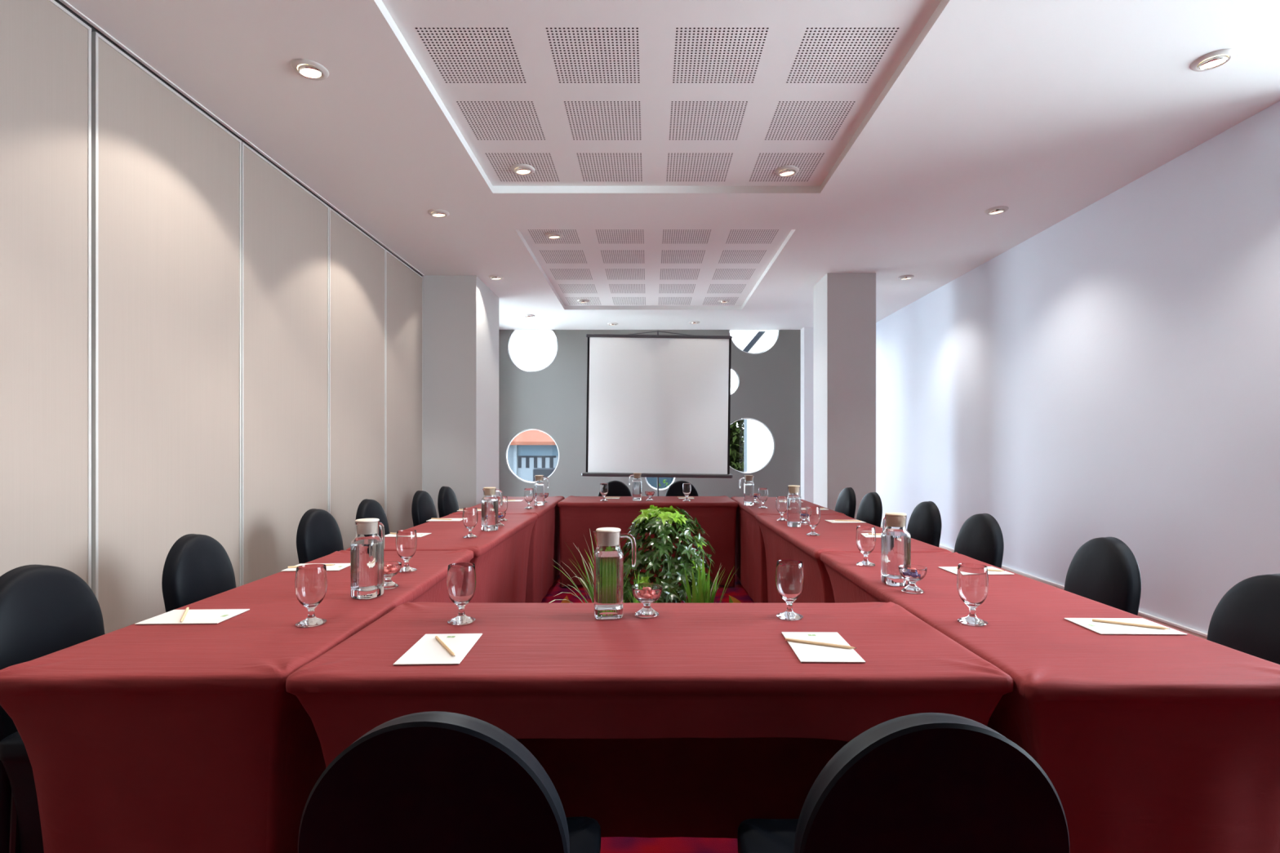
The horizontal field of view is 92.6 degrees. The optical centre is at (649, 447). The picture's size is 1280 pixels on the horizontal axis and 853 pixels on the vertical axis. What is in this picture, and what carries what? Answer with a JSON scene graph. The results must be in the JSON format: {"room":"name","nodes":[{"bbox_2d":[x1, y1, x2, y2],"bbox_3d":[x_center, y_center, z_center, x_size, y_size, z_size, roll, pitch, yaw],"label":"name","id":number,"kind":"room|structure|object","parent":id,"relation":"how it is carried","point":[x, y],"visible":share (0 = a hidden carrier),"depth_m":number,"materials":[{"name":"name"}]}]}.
{"room":"conference room","nodes":[
{"label":"conference room","id":0,"kind":"room"},
{"bbox_2d":[0,0,424,634],"bbox_3d":[-2.397,-0.294,1.599,0.218,3.113,9.282,0,0,0],"label":"wall","id":1,"kind":"structure","parent":0,"point":[194,339],"depth_m":2.90,"materials":[{"name":"beige paint"}]},
{"bbox_2d":[422,275,498,518],"bbox_3d":[-2.034,-0.244,6.706,0.543,3.013,0.948,0,0,0],"label":"pillar","id":2,"kind":"structure","parent":0,"point":[460,313],"depth_m":6.23,"materials":[{"name":"grey paint"}]},
{"bbox_2d":[541,573,754,852],"bbox_3d":[0.441,1.312,3.183,5.893,0.100,11.967,0,0,0],"label":"floor","id":3,"kind":"structure","parent":0,"point":[615,844],"depth_m":1.96,"materials":[{"name":"red carpet"}]},
{"bbox_2d":[0,564,104,852],"bbox_3d":[-1.611,0.809,1.835,0.531,0.907,0.388,0,0,0],"label":"banquet chair","id":4,"kind":"object","parent":3,"relation":"on","point":[45,610],"visible":0.24,"depth_m":1.74,"materials":[{"name":"black fabric"}]},
{"bbox_2d":[161,533,235,612],"bbox_3d":[-1.620,0.809,2.509,0.531,0.907,0.388,0,0,-3],"label":"banquet chair","id":5,"kind":"object","parent":3,"relation":"on","point":[197,567],"visible":0.12,"depth_m":2.42,"materials":[{"name":"black fabric"}]},
{"bbox_2d":[0,549,473,852],"bbox_3d":[-1.142,0.875,2.126,0.657,0.774,1.616,0,0,-2],"label":"banquet table","id":6,"kind":"object","parent":3,"relation":"on","point":[135,738],"visible":0.69,"depth_m":1.36,"materials":[{"name":"red fabric"}]},
{"bbox_2d":[134,608,249,624],"bbox_3d":[-1.321,0.492,1.778,0.224,0.003,0.148,0,0,-2],"label":"notepad","id":7,"kind":"object","parent":6,"relation":"on","point":[218,615],"visible":1,"depth_m":1.77,"materials":[{"name":"white paper"}]},
{"bbox_2d":[180,607,189,622],"bbox_3d":[-1.351,0.487,1.777,0.007,0.007,0.172,0,0,-32],"label":"pencil","id":8,"kind":"object","parent":7,"relation":"on","point":[187,608],"visible":1,"depth_m":1.77,"materials":[{"name":"brown wood"}]},
{"bbox_2d":[294,564,327,626],"bbox_3d":[-0.946,0.414,1.712,0.080,0.160,0.080,0,0,-9],"label":"water goblet","id":9,"kind":"object","parent":6,"relation":"on","point":[311,580],"visible":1,"depth_m":1.69,"materials":[{"name":"clear glass"}]},
{"bbox_2d":[280,563,350,571],"bbox_3d":[-1.355,0.492,2.510,0.224,0.003,0.148,0,0,-3],"label":"notepad","id":10,"kind":"object","parent":6,"relation":"on","point":[338,566],"visible":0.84,"depth_m":2.51,"materials":[{"name":"white paper"}]},
{"bbox_2d":[350,518,384,599],"bbox_3d":[-0.928,0.366,2.041,0.085,0.256,0.127,0,0,15],"label":"carafe","id":11,"kind":"object","parent":6,"relation":"on","point":[366,548],"visible":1,"depth_m":1.99,"materials":[{"name":"clear glass"}]},
{"bbox_2d":[383,560,401,589],"bbox_3d":[-0.921,0.452,2.156,0.091,0.084,0.091,0,0,-17],"label":"dessert cup","id":12,"kind":"object","parent":6,"relation":"on","point":[389,571],"visible":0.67,"depth_m":2.14,"materials":[{"name":"clear glass"}]},
{"bbox_2d":[395,529,417,573],"bbox_3d":[-0.968,0.414,2.440,0.080,0.160,0.080,0,0,-37],"label":"water goblet","id":13,"kind":"object","parent":6,"relation":"on","point":[406,540],"visible":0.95,"depth_m":2.41,"materials":[{"name":"clear glass"}]},
{"bbox_2d":[296,508,343,564],"bbox_3d":[-1.682,0.809,3.506,0.531,0.907,0.388,0,0,4],"label":"banquet chair","id":14,"kind":"object","parent":3,"relation":"on","point":[318,535],"visible":0.09,"depth_m":3.44,"materials":[{"name":"black fabric"}]},
{"bbox_2d":[355,498,389,537],"bbox_3d":[-1.679,0.809,4.173,0.531,0.907,0.388,0,0,2],"label":"banquet chair","id":15,"kind":"object","parent":3,"relation":"on","point":[367,508],"visible":0.12,"depth_m":4.15,"materials":[{"name":"black fabric"}]},
{"bbox_2d":[411,490,437,526],"bbox_3d":[-1.629,0.809,4.997,0.531,0.907,0.388,0,0,3],"label":"banquet chair","id":16,"kind":"object","parent":3,"relation":"on","point":[423,507],"visible":0.15,"depth_m":4.91,"materials":[{"name":"black fabric"}]},
{"bbox_2d":[346,513,537,603],"bbox_3d":[-1.150,0.875,3.745,0.661,0.774,1.570,0,0,0],"label":"banquet table","id":17,"kind":"object","parent":3,"relation":"on","point":[500,556],"visible":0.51,"depth_m":3.54,"materials":[{"name":"red fabric"}]},
{"bbox_2d":[380,533,431,537],"bbox_3d":[-1.360,0.492,3.430,0.224,0.003,0.148,0,0,3],"label":"notepad","id":18,"kind":"object","parent":17,"relation":"on","point":[419,535],"visible":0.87,"depth_m":3.42,"materials":[{"name":"white paper"}]},
{"bbox_2d":[426,518,462,521],"bbox_3d":[-1.377,0.492,4.150,0.224,0.003,0.148,0,0,-2],"label":"notepad","id":19,"kind":"object","parent":17,"relation":"on","point":[453,519],"visible":0.75,"depth_m":4.10,"materials":[{"name":"white paper"}]},
{"bbox_2d":[462,507,477,537],"bbox_3d":[-0.981,0.414,3.352,0.080,0.160,0.080,0,0,-4],"label":"water goblet","id":20,"kind":"object","parent":17,"relation":"on","point":[469,514],"visible":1,"depth_m":3.32,"materials":[{"name":"clear glass"}]},
{"bbox_2d":[481,487,502,531],"bbox_3d":[-0.934,0.366,3.648,0.127,0.256,0.085,0,0,-40],"label":"carafe","id":21,"kind":"object","parent":17,"relation":"on","point":[489,501],"visible":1,"depth_m":3.60,"materials":[{"name":"clear glass"}]},
{"bbox_2d":[496,496,507,520],"bbox_3d":[-0.994,0.414,4.121,0.080,0.160,0.080,0,0,-31],"label":"water goblet","id":22,"kind":"object","parent":17,"relation":"on","point":[504,508],"visible":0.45,"depth_m":4.09,"materials":[{"name":"clear glass"}]},
{"bbox_2d":[497,511,506,526],"bbox_3d":[-0.946,0.452,3.837,0.091,0.084,0.091,0,0,-17],"label":"dessert cup","id":23,"kind":"object","parent":17,"relation":"on","point":[501,515],"visible":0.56,"depth_m":3.82,"materials":[{"name":"clear glass"}]},
{"bbox_2d":[437,486,458,518],"bbox_3d":[-1.611,0.809,5.543,0.531,0.907,0.388,0,0,3],"label":"banquet chair","id":24,"kind":"object","parent":3,"relation":"on","point":[447,503],"visible":0.16,"depth_m":5.46,"materials":[{"name":"black fabric"}]},
{"bbox_2d":[297,711,600,852],"bbox_3d":[-0.292,0.809,1.053,0.388,0.907,0.531,0,0,0],"label":"banquet chair","id":25,"kind":"object","parent":3,"relation":"on","point":[424,782],"visible":1,"depth_m":0.80,"materials":[{"name":"black fabric"}]},
{"bbox_2d":[451,496,564,603],"bbox_3d":[-1.165,0.875,5.335,0.661,0.774,1.598,0,0,-1],"label":"banquet table","id":26,"kind":"object","parent":3,"relation":"on","point":[544,543],"visible":0.41,"depth_m":4.97,"materials":[{"name":"red fabric"}]},
{"bbox_2d":[524,488,533,508],"bbox_3d":[-0.968,0.414,4.924,0.080,0.160,0.080,0,0,-21],"label":"water goblet","id":27,"kind":"object","parent":26,"relation":"on","point":[528,492],"visible":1,"depth_m":4.90,"materials":[{"name":"clear glass"}]},
{"bbox_2d":[533,475,548,506],"bbox_3d":[-0.917,0.366,5.206,0.127,0.256,0.085,0,0,-20],"label":"carafe","id":28,"kind":"object","parent":26,"relation":"on","point":[539,485],"visible":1,"depth_m":5.16,"materials":[{"name":"clear glass"}]},
{"bbox_2d":[560,595,570,603],"bbox_3d":[-0.470,1.034,3.360,0.160,0.456,0.160,0,0,-40],"label":"leaf plant","id":29,"kind":"object","parent":3,"relation":"on","point":[566,601],"visible":0.02,"depth_m":3.33,"materials":[{"name":"plant"}]},
{"bbox_2d":[548,529,631,603],"bbox_3d":[-0.281,0.845,3.178,0.578,0.833,0.656,0,0,16],"label":"spider plant","id":30,"kind":"object","parent":3,"relation":"on","point":[590,591],"visible":0.13,"depth_m":3.25,"materials":[{"name":"green plant"}]},
{"bbox_2d":[598,480,631,496],"bbox_3d":[-0.365,0.809,6.259,0.388,0.907,0.531,0,0,0],"label":"banquet chair","id":31,"kind":"object","parent":3,"relation":"on","point":[615,488],"visible":0.09,"depth_m":6.45,"materials":[{"name":"black fabric"}]},
{"bbox_2d":[623,572,661,603],"bbox_3d":[-0.040,0.926,3.080,0.200,0.672,0.200,0,0,28],"label":"grass plant","id":32,"kind":"object","parent":3,"relation":"on","point":[634,600],"visible":0.04,"depth_m":3.06,"materials":[{"name":"green plant"}]},
{"bbox_2d":[557,495,737,586],"bbox_3d":[-0.012,0.875,5.815,1.620,0.774,0.737,0,0,0],"label":"banquet table","id":33,"kind":"object","parent":3,"relation":"on","point":[717,515],"visible":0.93,"depth_m":5.47,"materials":[{"name":"red fabric"}]},
{"bbox_2d":[600,483,608,501],"bbox_3d":[-0.415,0.414,5.620,0.080,0.160,0.080,0,0,-3],"label":"water goblet","id":34,"kind":"object","parent":33,"relation":"on","point":[603,486],"visible":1,"depth_m":5.59,"materials":[{"name":"clear glass"}]},
{"bbox_2d":[628,472,642,501],"bbox_3d":[-0.129,0.366,5.652,0.127,0.256,0.085,0,0,10],"label":"carafe","id":35,"kind":"object","parent":33,"relation":"on","point":[637,482],"visible":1,"depth_m":5.61,"materials":[{"name":"clear glass"}]},
{"bbox_2d":[644,491,654,501],"bbox_3d":[0.005,0.452,5.649,0.091,0.084,0.091,0,0,-17],"label":"dessert cup","id":36,"kind":"object","parent":33,"relation":"on","point":[649,494],"visible":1,"depth_m":5.62,"materials":[{"name":"clear glass"}]},
{"bbox_2d":[682,483,691,501],"bbox_3d":[0.345,0.414,5.620,0.080,0.160,0.080,0,0,-29],"label":"water goblet","id":37,"kind":"object","parent":33,"relation":"on","point":[686,488],"visible":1,"depth_m":5.59,"materials":[{"name":"clear glass"}]},
{"bbox_2d":[285,601,1013,838],"bbox_3d":[0.000,0.875,1.637,1.583,0.774,0.646,0,0,0],"label":"banquet table","id":38,"kind":"object","parent":3,"relation":"on","point":[687,720],"visible":0.78,"depth_m":1.47,"materials":[{"name":"red fabric"}]},
{"bbox_2d":[392,633,482,665],"bbox_3d":[-0.510,0.492,1.498,0.148,0.003,0.224,0,0,-2],"label":"notepad","id":39,"kind":"object","parent":38,"relation":"on","point":[428,651],"visible":1,"depth_m":1.48,"materials":[{"name":"white paper"}]},
{"bbox_2d":[435,635,455,656],"bbox_3d":[-0.499,0.487,1.497,0.006,0.007,0.172,0,0,-33],"label":"pencil","id":40,"kind":"object","parent":39,"relation":"on","point":[437,637],"visible":1,"depth_m":1.49,"materials":[{"name":"brown wood"}]},
{"bbox_2d":[446,562,475,625],"bbox_3d":[-0.532,0.414,1.733,0.080,0.160,0.080,0,0,0],"label":"water goblet","id":41,"kind":"object","parent":38,"relation":"on","point":[461,576],"visible":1,"depth_m":1.71,"materials":[{"name":"clear glass"}]},
{"bbox_2d":[593,527,635,619],"bbox_3d":[-0.101,0.366,1.792,0.127,0.256,0.085,0,0,-8],"label":"carafe","id":42,"kind":"object","parent":38,"relation":"on","point":[608,556],"visible":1,"depth_m":1.75,"materials":[{"name":"clear glass"}]},
{"bbox_2d":[631,582,662,617],"bbox_3d":[-0.006,0.452,1.801,0.091,0.084,0.091,0,0,0],"label":"dessert cup","id":43,"kind":"object","parent":38,"relation":"on","point":[646,597],"visible":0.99,"depth_m":1.78,"materials":[{"name":"clear glass"}]},
{"bbox_2d":[775,560,804,620],"bbox_3d":[0.408,0.414,1.778,0.080,0.160,0.080,0,0,-19],"label":"water goblet","id":44,"kind":"object","parent":38,"relation":"on","point":[789,577],"visible":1,"depth_m":1.75,"materials":[{"name":"clear glass"}]},
{"bbox_2d":[781,631,866,662],"bbox_3d":[0.423,0.492,1.512,0.148,0.003,0.224,0,0,1],"label":"notepad","id":45,"kind":"object","parent":38,"relation":"on","point":[805,652],"visible":0.99,"depth_m":1.49,"materials":[{"name":"white paper"}]},
{"bbox_2d":[785,637,856,648],"bbox_3d":[0.424,0.487,1.517,0.172,0.007,0.006,0,0,24],"label":"pencil","id":46,"kind":"object","parent":45,"relation":"on","point":[786,639],"visible":1,"depth_m":1.51,"materials":[{"name":"brown wood"}]},
{"bbox_2d":[581,330,733,496],"bbox_3d":[0.101,-0.126,8.089,1.962,2.789,0.647,0,0,0],"label":"projection screen","id":47,"kind":"object","parent":3,"relation":"on","point":[659,406],"visible":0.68,"depth_m":7.95,"materials":[{"name":"white fabric"}]},
{"bbox_2d":[620,505,715,603],"bbox_3d":[0.079,0.797,3.451,0.605,0.930,0.594,0,0,-31],"label":"plant","id":48,"kind":"object","parent":3,"relation":"on","point":[653,520],"visible":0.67,"depth_m":3.31,"materials":[{"name":"green plant"}]},
{"bbox_2d":[665,480,698,496],"bbox_3d":[0.345,0.809,6.259,0.388,0.907,0.531,0,0,0],"label":"banquet chair","id":49,"kind":"object","parent":3,"relation":"on","point":[675,489],"visible":0.09,"depth_m":6.45,"materials":[{"name":"black fabric"}]},
{"bbox_2d":[672,553,735,603],"bbox_3d":[0.335,0.899,3.110,0.518,0.727,0.294,0,0,0],"label":"spider plant","id":50,"kind":"object","parent":3,"relation":"on","point":[703,597],"visible":0.23,"depth_m":3.10,"materials":[{"name":"green plant"}]},
{"bbox_2d":[728,595,741,603],"bbox_3d":[0.513,1.062,3.620,0.254,0.400,0.160,0,0,0],"label":"leaf plant","id":51,"kind":"object","parent":3,"relation":"on","point":[731,599],"visible":0.08,"depth_m":3.60,"materials":[{"name":"green plant"}]},
{"bbox_2d":[730,496,844,603],"bbox_3d":[1.131,0.875,5.292,0.663,0.774,1.601,0,0,1],"label":"banquet table","id":52,"kind":"object","parent":3,"relation":"on","point":[750,552],"visible":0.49,"depth_m":4.93,"materials":[{"name":"red fabric"}]},
{"bbox_2d":[738,475,754,506],"bbox_3d":[0.828,0.366,5.203,0.127,0.256,0.085,0,0,10],"label":"carafe","id":53,"kind":"object","parent":52,"relation":"on","point":[748,483],"visible":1,"depth_m":5.16,"materials":[{"name":"clear glass"}]},
{"bbox_2d":[753,493,758,503],"bbox_3d":[0.932,0.452,5.402,0.091,0.084,0.091,0,0,-17],"label":"dessert cup","id":54,"kind":"object","parent":52,"relation":"on","point":[755,495],"visible":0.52,"depth_m":5.37,"materials":[{"name":"clear glass"}]},
{"bbox_2d":[758,488,768,508],"bbox_3d":[0.924,0.414,4.968,0.080,0.160,0.080,0,0,-24],"label":"water goblet","id":55,"kind":"object","parent":52,"relation":"on","point":[762,492],"visible":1,"depth_m":4.94,"materials":[{"name":"clear glass"}]},
{"bbox_2d":[835,487,856,518],"bbox_3d":[1.520,0.809,5.397,0.531,0.907,0.388,0,0,-2],"label":"banquet chair","id":56,"kind":"object","parent":3,"relation":"on","point":[846,504],"visible":0.19,"depth_m":5.30,"materials":[{"name":"black fabric"}]},
{"bbox_2d":[755,514,951,603],"bbox_3d":[1.110,0.875,3.688,0.662,0.774,1.590,0,0,0],"label":"banquet table","id":57,"kind":"object","parent":3,"relation":"on","point":[781,542],"visible":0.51,"depth_m":3.35,"materials":[{"name":"red fabric"}]},
{"bbox_2d":[776,496,786,520],"bbox_3d":[0.895,0.414,4.121,0.080,0.160,0.080,0,0,-5],"label":"water goblet","id":58,"kind":"object","parent":57,"relation":"on","point":[781,501],"visible":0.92,"depth_m":4.09,"materials":[{"name":"clear glass"}]},
{"bbox_2d":[786,484,800,527],"bbox_3d":[0.905,0.366,3.829,0.085,0.256,0.127,0,0,10],"label":"carafe","id":59,"kind":"object","parent":57,"relation":"on","point":[793,498],"visible":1,"depth_m":3.77,"materials":[{"name":"clear glass"}]},
{"bbox_2d":[800,510,808,524],"bbox_3d":[0.990,0.452,3.918,0.091,0.084,0.091,0,0,-17],"label":"dessert cup","id":60,"kind":"object","parent":57,"relation":"on","point":[803,522],"visible":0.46,"depth_m":3.89,"materials":[{"name":"clear glass"}]},
{"bbox_2d":[805,506,820,536],"bbox_3d":[0.920,0.414,3.434,0.080,0.160,0.080,0,0,-4],"label":"water goblet","id":61,"kind":"object","parent":57,"relation":"on","point":[812,513],"visible":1,"depth_m":3.41,"materials":[{"name":"clear glass"}]},
{"bbox_2d":[825,520,864,523],"bbox_3d":[1.300,0.492,4.060,0.224,0.003,0.148,0,0,-3],"label":"notepad","id":62,"kind":"object","parent":57,"relation":"on","point":[829,521],"visible":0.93,"depth_m":4.01,"materials":[{"name":"white paper"}]},
{"bbox_2d":[856,492,882,527],"bbox_3d":[1.525,0.809,4.818,0.531,0.907,0.388,0,0,-3],"label":"banquet chair","id":63,"kind":"object","parent":3,"relation":"on","point":[870,508],"visible":0.17,"depth_m":4.74,"materials":[{"name":"black fabric"}]},
{"bbox_2d":[737,712,1069,852],"bbox_3d":[0.380,0.809,1.049,0.388,0.907,0.531,0,0,0],"label":"banquet chair","id":64,"kind":"object","parent":3,"relation":"on","point":[924,782],"visible":1,"depth_m":0.80,"materials":[{"name":"black fabric"}]},
{"bbox_2d":[906,501,941,546],"bbox_3d":[1.590,0.809,4.009,0.531,0.907,0.388,0,0,-2],"label":"banquet chair","id":65,"kind":"object","parent":3,"relation":"on","point":[924,525],"visible":0.14,"depth_m":3.93,"materials":[{"name":"black fabric"}]},
{"bbox_2d":[954,513,1004,568],"bbox_3d":[1.547,0.809,3.260,0.531,0.907,0.388,0,0,-3],"label":"banquet chair","id":66,"kind":"object","parent":3,"relation":"on","point":[980,538],"visible":0.18,"depth_m":3.19,"materials":[{"name":"black fabric"}]},
{"bbox_2d":[820,551,1279,852],"bbox_3d":[1.123,0.875,2.078,0.656,0.774,1.611,0,0,0],"label":"banquet table","id":67,"kind":"object","parent":3,"relation":"on","point":[1145,744],"visible":0.62,"depth_m":1.31,"materials":[{"name":"red fabric"}]},
{"bbox_2d":[855,525,875,566],"bbox_3d":[0.908,0.414,2.564,0.080,0.160,0.080,0,0,-25],"label":"water goblet","id":68,"kind":"object","parent":67,"relation":"on","point":[865,536],"visible":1,"depth_m":2.54,"materials":[{"name":"clear glass"}]},
{"bbox_2d":[880,512,911,586],"bbox_3d":[0.887,0.366,2.226,0.085,0.256,0.127,0,0,-10],"label":"carafe","id":69,"kind":"object","parent":67,"relation":"on","point":[895,540],"visible":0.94,"depth_m":2.17,"materials":[{"name":"clear glass"}]},
{"bbox_2d":[897,564,927,593],"bbox_3d":[0.901,0.452,2.092,0.091,0.084,0.091,0,0,-17],"label":"dessert cup","id":70,"kind":"object","parent":67,"relation":"on","point":[913,576],"visible":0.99,"depth_m":2.07,"materials":[{"name":"clear glass"}]},
{"bbox_2d":[956,563,988,626],"bbox_3d":[0.910,0.414,1.722,0.080,0.160,0.080,0,0,-2],"label":"water goblet","id":71,"kind":"object","parent":67,"relation":"on","point":[972,579],"visible":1,"depth_m":1.70,"materials":[{"name":"clear glass"}]},
{"bbox_2d":[937,566,1013,574],"bbox_3d":[1.300,0.492,2.440,0.224,0.003,0.148,0,0,-2],"label":"notepad","id":72,"kind":"object","parent":67,"relation":"on","point":[953,570],"visible":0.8,"depth_m":2.43,"materials":[{"name":"white paper"}]},
{"bbox_2d":[1063,617,1186,635],"bbox_3d":[1.303,0.492,1.683,0.224,0.003,0.148,0,0,1],"label":"notepad","id":73,"kind":"object","parent":67,"relation":"on","point":[1100,628],"visible":1,"depth_m":1.67,"materials":[{"name":"white paper"}]},
{"bbox_2d":[1092,618,1170,629],"bbox_3d":[1.324,0.487,1.683,0.172,0.007,0.007,0,0,30],"label":"pencil","id":74,"kind":"object","parent":73,"relation":"on","point":[1093,620],"visible":1,"depth_m":1.68,"materials":[{"name":"brown wood"}]},
{"bbox_2d":[1063,537,1141,615],"bbox_3d":[1.570,0.809,2.424,0.531,0.907,0.388,0,0,3],"label":"banquet chair","id":75,"kind":"object","parent":3,"relation":"on","point":[1105,571],"visible":0.12,"depth_m":2.34,"materials":[{"name":"black fabric"}]},
{"bbox_2d":[1206,573,1279,664],"bbox_3d":[1.527,0.809,1.710,0.531,0.907,0.388,0,0,2],"label":"banquet chair","id":76,"kind":"object","parent":3,"relation":"on","point":[1246,619],"visible":0.09,"depth_m":1.74,"materials":[{"name":"black fabric"}]},
{"bbox_2d":[498,329,800,498],"bbox_3d":[0.269,-0.488,9.187,6.237,3.700,0.140,0,0,0],"label":"wall","id":77,"kind":"structure","parent":0,"point":[552,400],"depth_m":9.12,"materials":[{"name":"grey paint"}]},
{"bbox_2d":[506,429,559,482],"bbox_3d":[-1.744,0.130,9.158,0.798,0.798,0.042,0,0,0],"label":"window","id":78,"kind":"structure","parent":77,"relation":"in","point":[527,429],"depth_m":9.14,"materials":[{"name":"white"}]},
{"bbox_2d":[507,329,557,371],"bbox_3d":[-1.740,-1.501,9.158,0.742,0.742,0.042,0,0,0],"label":"window","id":79,"kind":"structure","parent":77,"relation":"in","point":[514,331],"depth_m":9.14,"materials":[{"name":"white"}]},
{"bbox_2d":[729,417,774,472],"bbox_3d":[1.460,-0.024,9.158,0.816,0.816,0.042,0,0,0],"label":"window","id":80,"kind":"structure","parent":77,"relation":"in","point":[745,418],"depth_m":9.14,"materials":[{"name":"white"}]},
{"bbox_2d":[728,329,778,354],"bbox_3d":[1.565,-1.768,9.158,0.748,0.748,0.042,0,0,0],"label":"window","id":81,"kind":"structure","parent":77,"relation":"in","point":[729,330],"depth_m":9.14,"materials":[{"name":"white"}]},
{"bbox_2d":[65,0,1279,331],"bbox_3d":[0.441,-1.816,3.219,5.893,0.130,12.037,0,0,0],"label":"ceiling","id":82,"kind":"structure","parent":0,"point":[655,135],"depth_m":3.34,"materials":[{"name":"paint"}]},
{"bbox_2d":[290,58,328,79],"bbox_3d":[-1.570,-1.740,2.832,0.156,0.030,0.156,0,0,0],"label":"recessed light","id":83,"kind":"object","parent":82,"relation":"in","point":[308,68],"visible":1,"depth_m":2.81,"materials":[{"name":"white metal"}]},
{"bbox_2d":[427,208,449,217],"bbox_3d":[-1.573,-1.740,4.567,0.156,0.030,0.156,0,0,0],"label":"recessed light","id":84,"kind":"object","parent":82,"relation":"in","point":[440,213],"visible":1,"depth_m":4.54,"materials":[{"name":"white metal"}]},
{"bbox_2d":[488,275,503,279],"bbox_3d":[-1.573,-1.740,6.289,0.156,0.030,0.156,0,0,0],"label":"recessed light","id":85,"kind":"object","parent":82,"relation":"in","point":[491,277],"visible":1,"depth_m":6.25,"materials":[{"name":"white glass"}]},
{"bbox_2d":[511,163,535,175],"bbox_3d":[-0.818,-1.790,3.960,0.156,0.030,0.156,0,0,0],"label":"recessed light","id":86,"kind":"object","parent":82,"relation":"in","point":[522,169],"visible":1,"depth_m":3.94,"materials":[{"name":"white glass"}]},
{"bbox_2d":[544,231,563,239],"bbox_3d":[-0.808,-1.790,5.192,0.156,0.030,0.156,0,0,0],"label":"recessed light","id":87,"kind":"object","parent":82,"relation":"in","point":[553,235],"visible":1,"depth_m":5.16,"materials":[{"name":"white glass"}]},
{"bbox_2d":[577,299,589,302],"bbox_3d":[-0.810,-1.790,7.524,0.156,0.030,0.156,0,0,0],"label":"recessed light","id":88,"kind":"object","parent":82,"relation":"in","point":[578,300],"visible":1,"depth_m":7.48,"materials":[{"name":"white metal"}]},
{"bbox_2d":[718,299,730,302],"bbox_3d":[0.924,-1.790,7.524,0.156,0.030,0.156,0,0,0],"label":"recessed light","id":89,"kind":"object","parent":82,"relation":"in","point":[719,300],"visible":1,"depth_m":7.48,"materials":[{"name":"white metal"}]},
{"bbox_2d":[774,165,799,177],"bbox_3d":[0.898,-1.790,3.986,0.156,0.030,0.156,0,0,0],"label":"recessed light","id":90,"kind":"object","parent":82,"relation":"in","point":[790,171],"visible":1,"depth_m":3.96,"materials":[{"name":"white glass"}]},
{"bbox_2d":[897,275,914,279],"bbox_3d":[2.640,-1.740,6.289,0.156,0.030,0.156,0,0,0],"label":"recessed light","id":91,"kind":"object","parent":82,"relation":"in","point":[904,277],"visible":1,"depth_m":6.25,"materials":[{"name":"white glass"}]},
{"bbox_2d":[984,205,1008,214],"bbox_3d":[2.563,-1.740,4.514,0.156,0.030,0.156,0,0,0],"label":"recessed light","id":92,"kind":"object","parent":82,"relation":"in","point":[1000,209],"visible":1,"depth_m":4.48,"materials":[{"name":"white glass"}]},
{"bbox_2d":[1190,48,1236,71],"bbox_3d":[2.547,-1.740,2.763,0.156,0.030,0.156,0,0,0],"label":"recessed light","id":93,"kind":"object","parent":82,"relation":"in","point":[1204,63],"visible":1,"depth_m":2.74,"materials":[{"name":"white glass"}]},
{"bbox_2d":[800,326,813,502],"bbox_3d":[2.353,-0.244,9.008,0.195,3.013,0.217,0,0,0],"label":"pillar","id":94,"kind":"structure","parent":0,"point":[806,332],"depth_m":8.90,"materials":[{"name":"white paint"}]},
{"bbox_2d":[813,272,875,519],"bbox_3d":[2.035,-0.244,6.410,0.490,3.013,0.520,0,0,0],"label":"pillar","id":95,"kind":"structure","parent":0,"point":[844,304],"depth_m":6.15,"materials":[{"name":"grey paint"}]},
{"bbox_2d":[875,101,1279,633],"bbox_3d":[3.257,-0.270,3.159,0.140,3.163,11.917,0,0,0],"label":"wall","id":96,"kind":"structure","parent":0,"point":[1113,371],"depth_m":4.10,"materials":[{"name":"white paint"}]},
{"bbox_2d":[880,524,1207,639],"bbox_3d":[3.175,1.163,3.259,0.024,0.197,11.717,0,0,0],"label":"baseboard","id":97,"kind":"structure","parent":96,"relation":"attached to","point":[1191,631],"depth_m":3.88,"materials":[{"name":"beige"}]},
{"label":"outside","id":98,"kind":"structure","parent":0,"visible":0},
{"bbox_3d":[0.000,2.962,15.000,80.000,0.200,110.000,0,0,0],"label":"ground","id":99,"kind":"structure","parent":98,"visible":0},
{"bbox_2d":[506,429,558,481],"bbox_3d":[-5.112,0.708,24.500,6.405,4.308,6.000,0,0,0],"label":"house","id":100,"kind":"structure","parent":99,"relation":"on","point":[530,450],"depth_m":21.99,"materials":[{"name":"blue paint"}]},
{"bbox_2d":[533,467,555,481],"bbox_3d":[-3.327,1.787,20.490,1.000,2.151,0.820,0,0,0],"label":"tall cabinet","id":101,"kind":"object","parent":99,"relation":"on","point":[546,472],"visible":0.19,"depth_m":20.10,"materials":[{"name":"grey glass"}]},
{"bbox_2d":[553,470,673,488],"bbox_3d":[-0.460,1.730,16.030,4.080,2.264,0.140,0,0,0],"label":"fence","id":102,"kind":"object","parent":99,"relation":"on","point":[652,482],"visible":0.02,"depth_m":16.00,"materials":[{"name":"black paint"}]},
{"bbox_2d":[729,418,743,472],"bbox_3d":[2.665,0.821,18.973,2.992,4.624,3.093,0,0,-11],"label":"tree","id":103,"kind":"object","parent":99,"relation":"on","point":[736,431],"visible":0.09,"depth_m":18.15,"materials":[{"name":"green plant"}]},
{"bbox_2d":[742,331,777,471],"bbox_3d":[4.291,-0.710,14.440,5.140,7.144,5.120,0,0,0],"label":"house","id":104,"kind":"structure","parent":99,"relation":"on","point":[757,440],"depth_m":12.00,"materials":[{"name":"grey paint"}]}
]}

